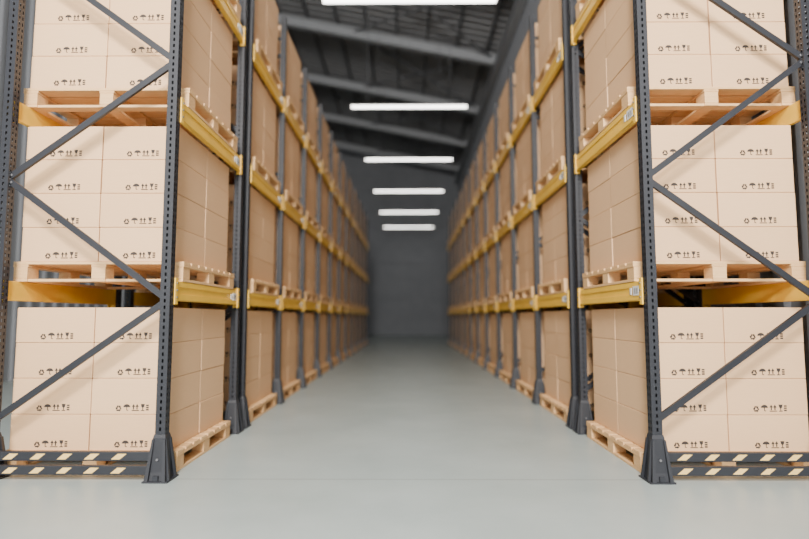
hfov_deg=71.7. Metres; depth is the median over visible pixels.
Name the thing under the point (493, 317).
cartons
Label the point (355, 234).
cartons
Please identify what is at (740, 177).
cartons
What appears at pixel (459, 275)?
cartons
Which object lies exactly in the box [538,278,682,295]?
wooden pallet
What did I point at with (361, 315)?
cartons
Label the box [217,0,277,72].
cartons
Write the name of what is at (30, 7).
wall
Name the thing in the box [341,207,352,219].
wooden pallet
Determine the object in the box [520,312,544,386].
cartons
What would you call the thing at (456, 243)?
cartons
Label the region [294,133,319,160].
wooden pallet
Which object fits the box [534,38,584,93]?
wooden pallet
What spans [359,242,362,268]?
cartons
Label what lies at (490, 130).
cartons
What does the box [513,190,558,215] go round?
wooden pallet
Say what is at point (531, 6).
wall
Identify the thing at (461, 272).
cartons
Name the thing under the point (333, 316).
cartons
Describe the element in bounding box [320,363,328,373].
wooden pallet
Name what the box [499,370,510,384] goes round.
wooden pallet
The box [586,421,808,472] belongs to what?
wooden pallet
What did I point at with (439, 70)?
ceiling lamp
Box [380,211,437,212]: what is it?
ceiling lamp
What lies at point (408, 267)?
wall
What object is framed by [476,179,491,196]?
wooden pallet
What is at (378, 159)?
ceiling lamp
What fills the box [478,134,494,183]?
cartons
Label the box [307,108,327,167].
cartons
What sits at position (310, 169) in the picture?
cartons
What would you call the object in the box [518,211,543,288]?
cartons
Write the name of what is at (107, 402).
cartons
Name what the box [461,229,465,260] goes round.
cartons
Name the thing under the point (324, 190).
cartons
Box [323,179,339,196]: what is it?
wooden pallet
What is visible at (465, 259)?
wooden pallet
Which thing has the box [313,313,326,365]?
cartons
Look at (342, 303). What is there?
wooden pallet
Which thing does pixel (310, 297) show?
wooden pallet
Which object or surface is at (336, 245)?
wooden pallet
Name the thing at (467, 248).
cartons
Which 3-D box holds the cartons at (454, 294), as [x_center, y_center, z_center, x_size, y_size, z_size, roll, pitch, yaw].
[2.634,0.904,22.487,1.252,1.114,1.278,0,-5,0]
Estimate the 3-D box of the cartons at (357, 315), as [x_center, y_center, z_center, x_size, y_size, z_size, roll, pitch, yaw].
[-2.362,2.238,20.674,1.253,1.114,1.278,0,-5,0]
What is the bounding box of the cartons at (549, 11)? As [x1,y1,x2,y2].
[538,0,599,72]
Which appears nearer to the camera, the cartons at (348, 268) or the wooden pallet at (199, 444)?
the wooden pallet at (199, 444)
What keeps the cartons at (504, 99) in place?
on the wooden pallet at (505, 140)
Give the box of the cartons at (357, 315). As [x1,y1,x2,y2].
[357,315,358,344]
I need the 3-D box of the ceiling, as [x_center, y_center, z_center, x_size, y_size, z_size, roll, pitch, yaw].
[-1.957,-9.705,15.669,11.500,2.490,45.560,0,-5,0]
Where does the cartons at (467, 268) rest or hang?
on the wooden pallet
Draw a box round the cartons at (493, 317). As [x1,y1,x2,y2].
[490,313,502,365]
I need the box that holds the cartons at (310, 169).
[275,150,315,218]
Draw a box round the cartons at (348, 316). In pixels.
[343,315,349,349]
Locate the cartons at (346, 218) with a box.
[344,218,349,255]
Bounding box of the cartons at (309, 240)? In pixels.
[297,229,314,293]
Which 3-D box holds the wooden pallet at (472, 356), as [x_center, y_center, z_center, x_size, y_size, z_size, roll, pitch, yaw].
[2.573,2.435,15.455,1.370,0.160,1.300,0,-5,0]
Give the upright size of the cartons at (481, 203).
1.114 m
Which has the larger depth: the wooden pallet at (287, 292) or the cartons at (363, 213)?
the cartons at (363, 213)
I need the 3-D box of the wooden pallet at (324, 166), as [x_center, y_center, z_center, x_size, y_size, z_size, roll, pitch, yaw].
[-2.398,-2.192,12.443,1.370,0.160,1.300,0,-5,0]
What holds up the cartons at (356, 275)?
on the wooden pallet
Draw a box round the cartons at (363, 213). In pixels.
[359,213,365,238]
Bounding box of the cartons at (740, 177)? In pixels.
[588,125,798,271]
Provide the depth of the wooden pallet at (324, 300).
12.15 m
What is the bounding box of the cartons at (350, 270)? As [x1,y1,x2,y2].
[350,270,354,303]
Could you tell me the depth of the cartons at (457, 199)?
21.13 m
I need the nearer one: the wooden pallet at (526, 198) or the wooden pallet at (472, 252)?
the wooden pallet at (526, 198)
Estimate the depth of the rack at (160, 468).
4.36 m
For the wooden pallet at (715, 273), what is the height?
0.160 m
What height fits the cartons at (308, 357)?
1.114 m
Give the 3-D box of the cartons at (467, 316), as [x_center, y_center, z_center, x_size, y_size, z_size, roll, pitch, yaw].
[2.601,1.948,17.259,1.254,1.114,1.277,0,-5,0]
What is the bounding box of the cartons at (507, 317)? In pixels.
[502,313,520,376]
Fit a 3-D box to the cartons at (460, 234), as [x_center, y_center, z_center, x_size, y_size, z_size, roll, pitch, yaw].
[2.623,-0.672,20.872,1.252,1.114,1.278,0,-5,0]
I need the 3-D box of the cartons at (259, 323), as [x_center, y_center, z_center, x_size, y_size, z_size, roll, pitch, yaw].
[-2.447,1.083,7.062,1.254,1.114,1.277,0,-5,0]
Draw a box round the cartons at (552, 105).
[540,65,619,176]
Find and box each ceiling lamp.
[322,0,496,3]
[351,76,466,107]
[365,158,451,160]
[374,175,442,191]
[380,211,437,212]
[384,226,432,227]
[439,70,439,129]
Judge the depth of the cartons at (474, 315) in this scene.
15.51 m
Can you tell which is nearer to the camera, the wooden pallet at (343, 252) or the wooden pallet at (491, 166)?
the wooden pallet at (491, 166)
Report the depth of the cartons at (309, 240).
10.52 m
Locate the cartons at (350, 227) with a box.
[350,227,354,260]
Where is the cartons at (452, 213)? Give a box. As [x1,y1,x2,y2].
[450,213,456,238]
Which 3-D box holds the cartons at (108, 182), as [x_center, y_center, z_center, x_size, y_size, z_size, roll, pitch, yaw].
[-2.460,-0.564,5.177,1.254,1.114,1.277,0,-5,0]
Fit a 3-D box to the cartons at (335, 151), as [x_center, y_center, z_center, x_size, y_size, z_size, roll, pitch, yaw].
[-2.404,-2.683,14.201,1.254,1.114,1.277,0,-5,0]
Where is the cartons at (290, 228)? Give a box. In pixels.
[273,211,297,288]
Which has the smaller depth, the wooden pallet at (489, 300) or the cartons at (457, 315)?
the wooden pallet at (489, 300)
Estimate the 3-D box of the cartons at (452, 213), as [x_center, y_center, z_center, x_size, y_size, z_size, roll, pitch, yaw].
[2.644,-1.814,24.442,1.254,1.114,1.277,0,-5,0]
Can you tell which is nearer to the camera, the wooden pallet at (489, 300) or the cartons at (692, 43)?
the cartons at (692, 43)
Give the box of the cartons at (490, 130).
[487,108,508,167]
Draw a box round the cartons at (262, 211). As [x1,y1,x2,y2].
[147,185,274,282]
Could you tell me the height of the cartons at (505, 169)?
1.114 m
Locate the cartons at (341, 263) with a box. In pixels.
[336,261,343,300]
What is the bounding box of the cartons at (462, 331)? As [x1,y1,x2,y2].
[461,315,466,346]
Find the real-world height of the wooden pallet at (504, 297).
0.160 m
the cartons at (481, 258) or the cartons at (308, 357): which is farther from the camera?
the cartons at (481, 258)
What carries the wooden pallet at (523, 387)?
on the floor
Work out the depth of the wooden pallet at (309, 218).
10.55 m
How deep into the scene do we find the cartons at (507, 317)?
10.40 m
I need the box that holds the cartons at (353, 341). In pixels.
[349,315,354,346]
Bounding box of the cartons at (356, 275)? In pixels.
[356,275,358,304]
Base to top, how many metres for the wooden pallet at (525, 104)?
0.160 m
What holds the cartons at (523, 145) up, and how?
on the wooden pallet at (526, 198)
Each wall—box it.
[0,0,222,381]
[338,149,458,334]
[458,0,808,426]
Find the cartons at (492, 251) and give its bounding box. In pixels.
[489,242,501,296]
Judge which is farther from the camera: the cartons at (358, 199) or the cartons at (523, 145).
the cartons at (358, 199)
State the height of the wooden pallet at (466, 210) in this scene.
0.160 m
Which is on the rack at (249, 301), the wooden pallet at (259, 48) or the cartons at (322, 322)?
the wooden pallet at (259, 48)
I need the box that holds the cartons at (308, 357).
[296,313,313,373]
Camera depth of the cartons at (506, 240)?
10.50 m
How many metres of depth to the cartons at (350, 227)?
19.21 m
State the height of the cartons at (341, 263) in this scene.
1.114 m
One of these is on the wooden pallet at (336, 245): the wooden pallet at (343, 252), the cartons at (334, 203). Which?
the cartons at (334, 203)
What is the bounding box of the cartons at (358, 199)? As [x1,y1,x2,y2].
[350,199,359,226]
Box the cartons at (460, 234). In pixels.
[457,234,460,264]
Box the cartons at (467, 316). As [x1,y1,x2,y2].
[466,314,472,350]
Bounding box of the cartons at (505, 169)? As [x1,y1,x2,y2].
[500,154,541,218]
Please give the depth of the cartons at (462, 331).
19.18 m
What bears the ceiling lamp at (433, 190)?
hanging from the ceiling
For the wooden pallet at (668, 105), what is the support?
on the rack at (656, 469)
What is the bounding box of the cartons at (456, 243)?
[453,243,456,268]
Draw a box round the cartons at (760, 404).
[592,308,808,451]
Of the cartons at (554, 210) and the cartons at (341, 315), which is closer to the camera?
the cartons at (554, 210)
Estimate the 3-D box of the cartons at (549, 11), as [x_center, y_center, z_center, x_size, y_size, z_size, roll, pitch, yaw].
[2.537,-3.263,7.365,1.252,1.114,1.278,0,-5,0]
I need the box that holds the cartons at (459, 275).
[457,275,459,304]
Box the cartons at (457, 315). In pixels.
[457,315,461,344]
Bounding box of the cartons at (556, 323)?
[544,310,593,408]
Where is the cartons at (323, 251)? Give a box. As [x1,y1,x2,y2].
[314,242,326,296]
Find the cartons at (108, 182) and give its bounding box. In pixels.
[21,126,228,271]
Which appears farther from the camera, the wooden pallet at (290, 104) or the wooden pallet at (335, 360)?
the wooden pallet at (335, 360)
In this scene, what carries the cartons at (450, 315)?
on the wooden pallet
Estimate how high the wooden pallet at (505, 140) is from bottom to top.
0.160 m
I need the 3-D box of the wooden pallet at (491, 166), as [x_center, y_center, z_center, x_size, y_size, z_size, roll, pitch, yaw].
[2.552,-2.192,12.447,1.370,0.160,1.300,0,-5,0]
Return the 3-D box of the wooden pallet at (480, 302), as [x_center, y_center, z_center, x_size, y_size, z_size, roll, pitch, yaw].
[2.563,0.818,13.917,1.370,0.160,1.300,0,-5,0]
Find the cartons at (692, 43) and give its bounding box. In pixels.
[584,0,788,128]
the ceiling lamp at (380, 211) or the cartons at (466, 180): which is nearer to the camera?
the cartons at (466, 180)
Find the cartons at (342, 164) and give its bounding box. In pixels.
[328,156,344,198]
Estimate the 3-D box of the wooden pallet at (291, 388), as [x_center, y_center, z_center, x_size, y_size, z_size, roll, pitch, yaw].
[-2.420,1.860,8.672,1.370,0.160,1.300,0,-5,0]
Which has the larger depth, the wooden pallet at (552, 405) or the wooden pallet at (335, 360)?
the wooden pallet at (335, 360)
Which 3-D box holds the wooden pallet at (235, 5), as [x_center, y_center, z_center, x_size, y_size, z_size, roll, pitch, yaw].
[-2.443,-2.792,5.366,1.370,0.160,1.300,0,-5,0]
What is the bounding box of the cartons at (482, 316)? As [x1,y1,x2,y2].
[480,314,489,358]
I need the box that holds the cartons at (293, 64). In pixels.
[264,25,300,115]
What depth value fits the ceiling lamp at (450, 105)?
14.81 m
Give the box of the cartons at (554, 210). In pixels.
[542,183,670,282]
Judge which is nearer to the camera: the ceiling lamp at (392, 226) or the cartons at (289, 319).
the cartons at (289, 319)
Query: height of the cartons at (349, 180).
1.114 m
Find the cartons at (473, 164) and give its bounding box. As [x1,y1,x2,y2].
[471,159,478,198]
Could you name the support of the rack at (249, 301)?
on the floor
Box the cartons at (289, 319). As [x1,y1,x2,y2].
[271,312,296,388]
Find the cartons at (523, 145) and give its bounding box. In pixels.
[516,119,565,201]
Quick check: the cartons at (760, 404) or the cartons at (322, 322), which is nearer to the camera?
the cartons at (760, 404)
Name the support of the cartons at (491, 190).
on the wooden pallet at (492, 231)
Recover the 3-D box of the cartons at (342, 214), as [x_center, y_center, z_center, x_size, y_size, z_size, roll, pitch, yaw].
[-2.393,-1.099,15.833,1.252,1.114,1.278,0,-5,0]
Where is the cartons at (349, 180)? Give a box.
[337,176,350,209]
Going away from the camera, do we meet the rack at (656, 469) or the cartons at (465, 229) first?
the rack at (656, 469)
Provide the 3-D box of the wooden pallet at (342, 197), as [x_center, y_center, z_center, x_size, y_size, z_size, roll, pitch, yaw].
[-2.377,-1.901,15.868,1.370,0.160,1.300,0,-5,0]
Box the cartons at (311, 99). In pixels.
[289,73,316,144]
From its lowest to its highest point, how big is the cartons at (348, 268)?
1.114 m
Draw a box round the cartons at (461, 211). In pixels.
[460,190,463,217]
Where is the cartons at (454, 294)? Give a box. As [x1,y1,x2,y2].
[453,277,456,305]
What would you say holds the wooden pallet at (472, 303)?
on the rack at (566, 301)
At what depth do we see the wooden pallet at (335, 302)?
13.88 m
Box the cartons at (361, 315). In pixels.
[361,315,362,341]
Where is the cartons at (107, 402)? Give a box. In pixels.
[9,308,224,450]
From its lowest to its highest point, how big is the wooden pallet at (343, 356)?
0.160 m
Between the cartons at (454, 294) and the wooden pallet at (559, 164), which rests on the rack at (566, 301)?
the wooden pallet at (559, 164)
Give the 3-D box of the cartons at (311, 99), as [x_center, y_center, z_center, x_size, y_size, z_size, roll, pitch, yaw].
[-2.426,-2.971,10.809,1.254,1.114,1.277,0,-5,0]
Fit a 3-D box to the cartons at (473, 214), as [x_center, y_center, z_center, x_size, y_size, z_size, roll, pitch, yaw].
[2.591,-1.102,15.797,1.254,1.114,1.277,0,-5,0]
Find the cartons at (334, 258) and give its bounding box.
[327,252,336,298]
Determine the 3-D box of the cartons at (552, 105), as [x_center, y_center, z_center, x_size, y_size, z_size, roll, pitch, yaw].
[2.537,-1.828,7.244,1.252,1.114,1.278,0,-5,0]
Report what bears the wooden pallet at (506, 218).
on the rack at (566, 301)
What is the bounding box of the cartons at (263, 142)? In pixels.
[196,65,275,176]
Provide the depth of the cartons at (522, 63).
8.98 m
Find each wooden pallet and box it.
[6,421,229,471]
[13,262,233,289]
[24,88,237,152]
[136,279,278,296]
[211,0,240,20]
[217,157,279,193]
[222,393,276,422]
[232,39,282,94]
[256,190,302,215]
[256,287,301,299]
[268,292,317,302]
[270,96,304,133]
[283,380,299,399]
[284,211,318,230]
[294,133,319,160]
[298,227,330,242]
[305,370,316,384]
[311,159,330,180]
[314,238,339,250]
[320,296,329,304]
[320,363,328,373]
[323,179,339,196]
[325,247,346,257]
[331,298,338,305]
[332,357,338,366]
[333,195,346,208]
[340,300,345,306]
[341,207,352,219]
[341,353,345,360]
[458,217,471,227]
[463,207,474,218]
[463,254,482,263]
[469,194,483,208]
[469,247,490,257]
[470,300,475,306]
[470,353,474,361]
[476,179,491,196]
[476,238,501,250]
[477,298,484,305]
[478,358,483,366]
[484,159,504,180]
[485,227,517,241]
[486,296,495,304]
[487,363,495,374]
[496,133,521,160]
[497,212,532,230]
[498,292,511,302]
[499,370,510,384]
[512,94,546,132]
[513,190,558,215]
[514,286,560,299]
[516,380,533,399]
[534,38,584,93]
[536,156,599,193]
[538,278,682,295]
[540,394,594,421]
[575,0,604,19]
[579,86,794,151]
[582,261,805,288]
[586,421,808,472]
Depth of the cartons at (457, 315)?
20.76 m
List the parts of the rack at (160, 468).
guard rail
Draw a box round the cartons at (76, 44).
[30,0,232,129]
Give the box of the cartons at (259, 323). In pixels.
[223,311,272,407]
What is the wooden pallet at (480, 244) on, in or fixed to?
on the rack at (566, 301)
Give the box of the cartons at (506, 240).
[501,229,518,293]
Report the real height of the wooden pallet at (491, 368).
0.160 m
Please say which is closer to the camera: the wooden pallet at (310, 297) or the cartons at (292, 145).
the cartons at (292, 145)
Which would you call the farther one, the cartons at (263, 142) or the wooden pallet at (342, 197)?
the wooden pallet at (342, 197)
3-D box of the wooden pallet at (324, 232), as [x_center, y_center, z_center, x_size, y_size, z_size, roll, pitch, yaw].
[-2.398,-0.755,12.346,1.370,0.160,1.300,0,-5,0]
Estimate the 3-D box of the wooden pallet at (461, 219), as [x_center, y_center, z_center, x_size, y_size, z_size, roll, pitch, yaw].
[2.595,-1.613,19.264,1.370,0.160,1.300,0,-5,0]
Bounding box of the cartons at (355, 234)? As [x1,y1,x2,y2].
[355,234,359,264]
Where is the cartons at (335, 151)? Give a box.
[321,134,337,183]
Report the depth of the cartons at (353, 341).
19.19 m
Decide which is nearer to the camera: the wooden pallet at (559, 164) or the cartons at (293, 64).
the wooden pallet at (559, 164)
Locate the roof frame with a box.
[275,0,526,184]
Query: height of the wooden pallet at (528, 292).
0.160 m
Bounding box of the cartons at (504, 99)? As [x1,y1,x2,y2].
[499,74,526,144]
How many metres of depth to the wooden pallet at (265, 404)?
6.93 m
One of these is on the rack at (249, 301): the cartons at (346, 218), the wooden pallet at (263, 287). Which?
the wooden pallet at (263, 287)
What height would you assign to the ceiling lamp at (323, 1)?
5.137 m
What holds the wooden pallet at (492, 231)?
on the rack at (566, 301)
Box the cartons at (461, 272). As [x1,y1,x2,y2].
[461,272,464,303]
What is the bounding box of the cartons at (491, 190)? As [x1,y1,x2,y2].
[488,177,517,230]
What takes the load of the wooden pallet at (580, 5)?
on the rack at (656, 469)
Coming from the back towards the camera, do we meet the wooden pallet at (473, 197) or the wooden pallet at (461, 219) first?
the wooden pallet at (461, 219)
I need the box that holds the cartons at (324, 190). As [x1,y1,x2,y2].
[298,175,327,231]
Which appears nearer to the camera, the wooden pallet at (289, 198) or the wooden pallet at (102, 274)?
the wooden pallet at (102, 274)
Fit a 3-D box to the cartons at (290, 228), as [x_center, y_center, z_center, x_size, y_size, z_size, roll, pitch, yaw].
[-2.436,-0.253,8.848,1.252,1.114,1.278,0,-5,0]
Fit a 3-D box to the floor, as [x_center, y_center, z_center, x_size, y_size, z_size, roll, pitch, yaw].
[-1.958,2.531,14.450,10.900,0.200,45.200,0,-5,0]
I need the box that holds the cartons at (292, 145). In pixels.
[250,117,299,201]
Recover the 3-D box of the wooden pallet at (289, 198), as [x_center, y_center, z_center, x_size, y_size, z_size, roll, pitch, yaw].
[-2.420,-1.043,8.947,1.370,0.160,1.300,0,-5,0]
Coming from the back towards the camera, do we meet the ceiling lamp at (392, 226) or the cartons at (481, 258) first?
the ceiling lamp at (392, 226)
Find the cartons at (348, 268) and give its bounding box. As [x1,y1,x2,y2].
[344,265,349,302]
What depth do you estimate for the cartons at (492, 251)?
12.25 m
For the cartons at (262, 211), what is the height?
1.114 m
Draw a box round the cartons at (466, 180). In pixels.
[465,175,478,209]
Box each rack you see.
[0,0,247,483]
[124,0,368,428]
[447,0,693,428]
[569,0,808,484]
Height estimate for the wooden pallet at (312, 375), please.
0.160 m
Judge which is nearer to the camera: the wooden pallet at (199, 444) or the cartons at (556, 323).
the wooden pallet at (199, 444)
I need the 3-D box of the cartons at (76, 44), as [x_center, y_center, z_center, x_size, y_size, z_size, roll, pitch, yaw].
[-2.459,-1.993,5.298,1.252,1.114,1.278,0,-5,0]
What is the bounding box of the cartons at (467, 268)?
[466,265,471,302]
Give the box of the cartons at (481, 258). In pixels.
[479,252,489,298]
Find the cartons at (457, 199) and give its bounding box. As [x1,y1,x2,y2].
[456,199,465,226]
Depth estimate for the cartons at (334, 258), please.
14.04 m
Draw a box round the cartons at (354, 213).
[353,190,355,217]
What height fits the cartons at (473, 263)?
1.114 m
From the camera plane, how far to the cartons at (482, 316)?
13.87 m
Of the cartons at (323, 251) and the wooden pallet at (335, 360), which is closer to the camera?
the cartons at (323, 251)
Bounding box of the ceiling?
[276,0,514,170]
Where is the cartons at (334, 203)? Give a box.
[313,193,336,241]
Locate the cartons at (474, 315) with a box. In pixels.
[473,314,480,354]
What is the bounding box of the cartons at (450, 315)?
[450,315,453,340]
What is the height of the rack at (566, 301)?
5.624 m
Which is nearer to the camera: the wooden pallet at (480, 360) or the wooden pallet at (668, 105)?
the wooden pallet at (668, 105)
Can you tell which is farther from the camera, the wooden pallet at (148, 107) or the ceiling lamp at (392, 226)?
the ceiling lamp at (392, 226)
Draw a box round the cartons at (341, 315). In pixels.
[336,314,343,353]
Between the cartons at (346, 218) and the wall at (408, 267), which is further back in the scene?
the wall at (408, 267)
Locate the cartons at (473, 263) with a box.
[472,261,479,300]
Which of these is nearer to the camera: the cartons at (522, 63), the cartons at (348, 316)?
the cartons at (522, 63)
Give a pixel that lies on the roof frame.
(364, 34)
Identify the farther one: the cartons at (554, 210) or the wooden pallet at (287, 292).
the wooden pallet at (287, 292)
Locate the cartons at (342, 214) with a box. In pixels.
[324,207,344,248]
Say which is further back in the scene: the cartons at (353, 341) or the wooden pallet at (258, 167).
the cartons at (353, 341)
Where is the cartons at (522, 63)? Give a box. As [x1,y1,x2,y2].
[515,23,551,114]
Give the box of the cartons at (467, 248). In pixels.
[466,220,471,255]
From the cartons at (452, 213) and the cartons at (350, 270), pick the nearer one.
the cartons at (350, 270)
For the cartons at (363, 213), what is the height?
1.114 m
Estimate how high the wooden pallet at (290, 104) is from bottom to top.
0.160 m
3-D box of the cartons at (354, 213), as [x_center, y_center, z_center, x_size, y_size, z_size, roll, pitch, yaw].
[-2.373,-2.248,19.331,1.253,1.114,1.278,0,-5,0]
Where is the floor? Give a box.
[0,335,808,538]
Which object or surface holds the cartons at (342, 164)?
on the wooden pallet at (342, 197)
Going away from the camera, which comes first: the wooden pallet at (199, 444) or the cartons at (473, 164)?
the wooden pallet at (199, 444)
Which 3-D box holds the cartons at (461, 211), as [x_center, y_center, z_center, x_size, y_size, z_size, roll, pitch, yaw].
[2.612,-2.249,19.318,1.254,1.114,1.277,0,-5,0]
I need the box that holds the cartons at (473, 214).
[472,209,491,248]
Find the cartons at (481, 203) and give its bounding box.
[479,195,502,241]
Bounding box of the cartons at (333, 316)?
[326,314,335,358]

